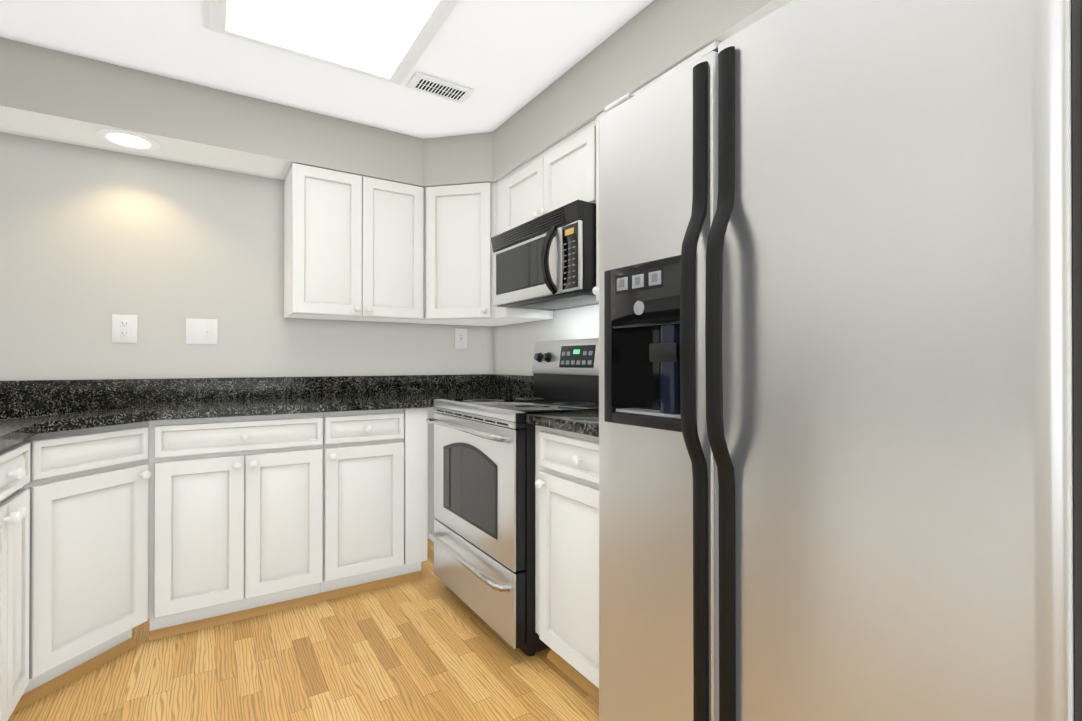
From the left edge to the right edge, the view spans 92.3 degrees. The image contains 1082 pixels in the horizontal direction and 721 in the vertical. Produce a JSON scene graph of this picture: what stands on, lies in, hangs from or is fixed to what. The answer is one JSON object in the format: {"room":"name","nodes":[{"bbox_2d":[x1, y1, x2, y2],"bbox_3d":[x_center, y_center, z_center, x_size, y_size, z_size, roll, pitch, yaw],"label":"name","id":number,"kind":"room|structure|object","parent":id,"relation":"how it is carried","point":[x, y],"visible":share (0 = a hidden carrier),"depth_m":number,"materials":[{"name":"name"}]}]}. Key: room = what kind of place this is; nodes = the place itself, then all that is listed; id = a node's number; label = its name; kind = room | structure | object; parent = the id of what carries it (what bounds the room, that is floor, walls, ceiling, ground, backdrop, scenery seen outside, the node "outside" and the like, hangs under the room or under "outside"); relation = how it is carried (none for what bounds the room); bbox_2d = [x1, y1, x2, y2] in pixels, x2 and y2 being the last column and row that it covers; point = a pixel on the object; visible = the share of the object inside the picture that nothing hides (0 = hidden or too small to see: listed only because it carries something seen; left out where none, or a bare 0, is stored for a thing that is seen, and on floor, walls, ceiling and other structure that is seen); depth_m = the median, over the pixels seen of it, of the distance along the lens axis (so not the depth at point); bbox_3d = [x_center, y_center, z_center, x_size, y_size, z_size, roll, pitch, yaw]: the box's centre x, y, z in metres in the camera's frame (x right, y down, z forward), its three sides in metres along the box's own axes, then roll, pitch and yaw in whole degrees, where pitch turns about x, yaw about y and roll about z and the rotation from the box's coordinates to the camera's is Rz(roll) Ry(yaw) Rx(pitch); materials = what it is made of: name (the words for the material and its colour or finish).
{"room":"kitchen","nodes":[
{"label":"kitchen","id":0,"kind":"room"},
{"bbox_2d":[0,132,493,538],"bbox_3d":[-1.523,-0.065,2.866,2.980,2.400,0.100,0,0,-33],"label":"wall","id":1,"kind":"structure","parent":0,"point":[92,240],"depth_m":2.58,"materials":[{"name":"grey paint"}]},
{"bbox_2d":[112,314,136,342],"bbox_3d":[-2.000,-0.152,2.497,0.095,0.135,0.009,0,0,-33],"label":"duplex electrical outlet","id":2,"kind":"object","parent":1,"relation":"attached to","point":[124,328],"visible":1,"depth_m":2.49,"materials":[{"name":"white plastic"}]},
{"bbox_2d":[186,319,216,343],"bbox_3d":[-1.735,-0.148,2.660,0.135,0.128,0.019,0,0,-33],"label":"double light switch","id":3,"kind":"object","parent":1,"relation":"attached to","point":[201,331],"visible":1,"depth_m":2.66,"materials":[{"name":"white plastic"}]},
{"bbox_2d":[284,163,423,322],"bbox_3d":[-1.033,-0.614,2.905,0.686,0.758,0.356,0,0,-33],"label":"upper cabinet","id":4,"kind":"object","parent":1,"relation":"attached to","point":[353,247],"visible":1,"depth_m":2.77,"materials":[{"name":"white wood"}]},
{"bbox_2d":[455,329,466,347],"bbox_3d":[-0.528,-0.145,3.437,0.085,0.130,0.009,0,0,-33],"label":"outlet","id":5,"kind":"object","parent":1,"relation":"attached to","point":[460,338],"visible":1,"depth_m":3.43,"materials":[{"name":"white plastic"}]},
{"bbox_2d":[8,539,598,720],"bbox_3d":[0.119,1.154,0.291,2.980,0.060,6.200,0,0,-33],"label":"floor","id":6,"kind":"structure","parent":0,"point":[430,645],"depth_m":1.88,"materials":[{"name":"brown wood"}]},
{"bbox_2d":[0,441,29,720],"bbox_3d":[-1.752,0.681,1.310,0.660,0.895,0.458,0,0,-33],"label":"base cabinet","id":7,"kind":"object","parent":6,"relation":"on","point":[14,557],"visible":0.98,"depth_m":1.51,"materials":[{"name":"white wood"}]},
{"bbox_2d":[1,414,150,694],"bbox_3d":[-2.022,0.683,1.943,0.939,0.895,0.902,0,0,-33],"label":"base cabinet","id":8,"kind":"object","parent":6,"relation":"on","point":[88,577],"visible":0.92,"depth_m":1.82,"materials":[{"name":"white wood"}]},
{"bbox_2d":[0,374,598,449],"bbox_3d":[-0.688,0.159,1.558,2.776,0.147,2.998,0,0,-33],"label":"countertop","id":9,"kind":"structure","parent":8,"relation":"on","point":[78,404],"depth_m":2.46,"materials":[{"name":"stone"}]},
{"bbox_2d":[148,412,322,630],"bbox_3d":[-1.431,0.685,2.465,0.648,0.895,0.660,0,0,-33],"label":"base cabinet","id":10,"kind":"object","parent":6,"relation":"on","point":[235,513],"visible":0.98,"depth_m":2.20,"materials":[{"name":"white wood"}]},
{"bbox_2d":[12,571,598,713],"bbox_3d":[-0.541,1.115,1.348,1.683,0.028,2.436,0,0,-33],"label":"toe kick","id":11,"kind":"structure","parent":6,"relation":"on","point":[585,684],"depth_m":2.12,"materials":[{"name":"brown wood"}]},
{"bbox_2d":[320,407,427,592],"bbox_3d":[-0.947,0.687,2.774,0.496,0.895,0.660,0,0,-33],"label":"base cabinet","id":12,"kind":"object","parent":6,"relation":"on","point":[374,495],"visible":0.92,"depth_m":2.52,"materials":[{"name":"white wood"}]},
{"bbox_2d":[426,338,598,655],"bbox_3d":[-0.071,0.513,2.415,0.735,1.240,0.824,0,0,-33],"label":"stove","id":13,"kind":"object","parent":6,"relation":"on","point":[482,536],"visible":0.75,"depth_m":2.16,"materials":[{"name":"silver metal"}]},
{"bbox_2d":[535,425,598,687],"bbox_3d":[0.375,0.683,1.851,0.660,0.895,0.598,0,0,-33],"label":"base cabinet","id":14,"kind":"object","parent":6,"relation":"on","point":[567,546],"visible":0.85,"depth_m":1.75,"materials":[{"name":"white wood"}]},
{"bbox_2d":[599,0,1081,720],"bbox_3d":[0.679,0.247,1.165,0.853,1.762,0.867,0,0,-33],"label":"fridge","id":15,"kind":"object","parent":6,"relation":"on","point":[839,360],"visible":1,"depth_m":0.81,"materials":[{"name":"silver metal"}]},
{"bbox_2d":[0,0,653,138],"bbox_3d":[0.119,-1.306,0.301,2.980,0.060,6.200,0,0,-33],"label":"ceiling","id":16,"kind":"structure","parent":0,"point":[505,60],"depth_m":2.15,"materials":[{"name":"white paint"}]},
{"bbox_2d":[203,0,458,84],"bbox_3d":[-0.597,-1.253,1.605,0.755,0.034,1.350,0,0,-33],"label":"recessed light","id":17,"kind":"object","parent":16,"relation":"in","point":[387,40],"visible":1,"depth_m":1.94,"materials":[{"name":"white plastic"}]},
{"bbox_2d":[406,72,473,102],"bbox_3d":[-0.466,-1.261,2.413,0.280,0.012,0.140,0,0,-33],"label":"ceiling vent","id":18,"kind":"object","parent":16,"relation":"in","point":[427,84],"visible":1,"depth_m":2.40,"materials":[{"name":"white metal"}]},
{"bbox_2d":[0,0,792,187],"bbox_3d":[-0.635,-1.136,1.479,2.778,0.270,3.199,0,0,-33],"label":"soffit","id":19,"kind":"structure","parent":0,"point":[54,95],"depth_m":2.32,"materials":[{"name":"grey paint"}]},
{"bbox_2d":[96,129,159,150],"bbox_3d":[-1.863,-0.994,2.350,0.226,0.006,0.226,0,0,-33],"label":"recessed light","id":20,"kind":"object","parent":19,"relation":"in","point":[127,139],"visible":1,"depth_m":2.34,"materials":[{"name":"white plastic"}]},
{"bbox_2d":[494,304,598,375],"bbox_3d":[1.332,-0.073,1.071,0.100,2.400,6.000,0,0,-33],"label":"wall","id":21,"kind":"structure","parent":0,"point":[514,346],"depth_m":3.14,"materials":[{"name":"grey paint"}]},
{"bbox_2d":[408,176,552,326],"bbox_3d":[-0.384,-0.613,3.097,0.607,0.758,0.736,0,0,-33],"label":"upper cabinet","id":22,"kind":"object","parent":21,"relation":"attached to","point":[463,224],"visible":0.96,"depth_m":2.92,"materials":[{"name":"white wood"}]},
{"bbox_2d":[504,119,595,231],"bbox_3d":[0.129,-0.820,2.525,0.356,0.350,0.780,0,0,-33],"label":"upper cabinet","id":23,"kind":"object","parent":21,"relation":"attached to","point":[561,173],"visible":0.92,"depth_m":2.38,"materials":[{"name":"white wood"}]},
{"bbox_2d":[491,200,598,310],"bbox_3d":[0.091,-0.460,2.487,0.464,0.363,0.750,0,0,-33],"label":"over-the-range microwave","id":24,"kind":"object","parent":23,"relation":"attached to","point":[546,261],"visible":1,"depth_m":2.29,"materials":[{"name":"black plastic"}]},
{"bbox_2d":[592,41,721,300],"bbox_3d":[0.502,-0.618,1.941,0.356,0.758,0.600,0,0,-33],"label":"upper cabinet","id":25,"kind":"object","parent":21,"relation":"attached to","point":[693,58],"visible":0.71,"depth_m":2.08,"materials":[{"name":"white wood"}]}
]}

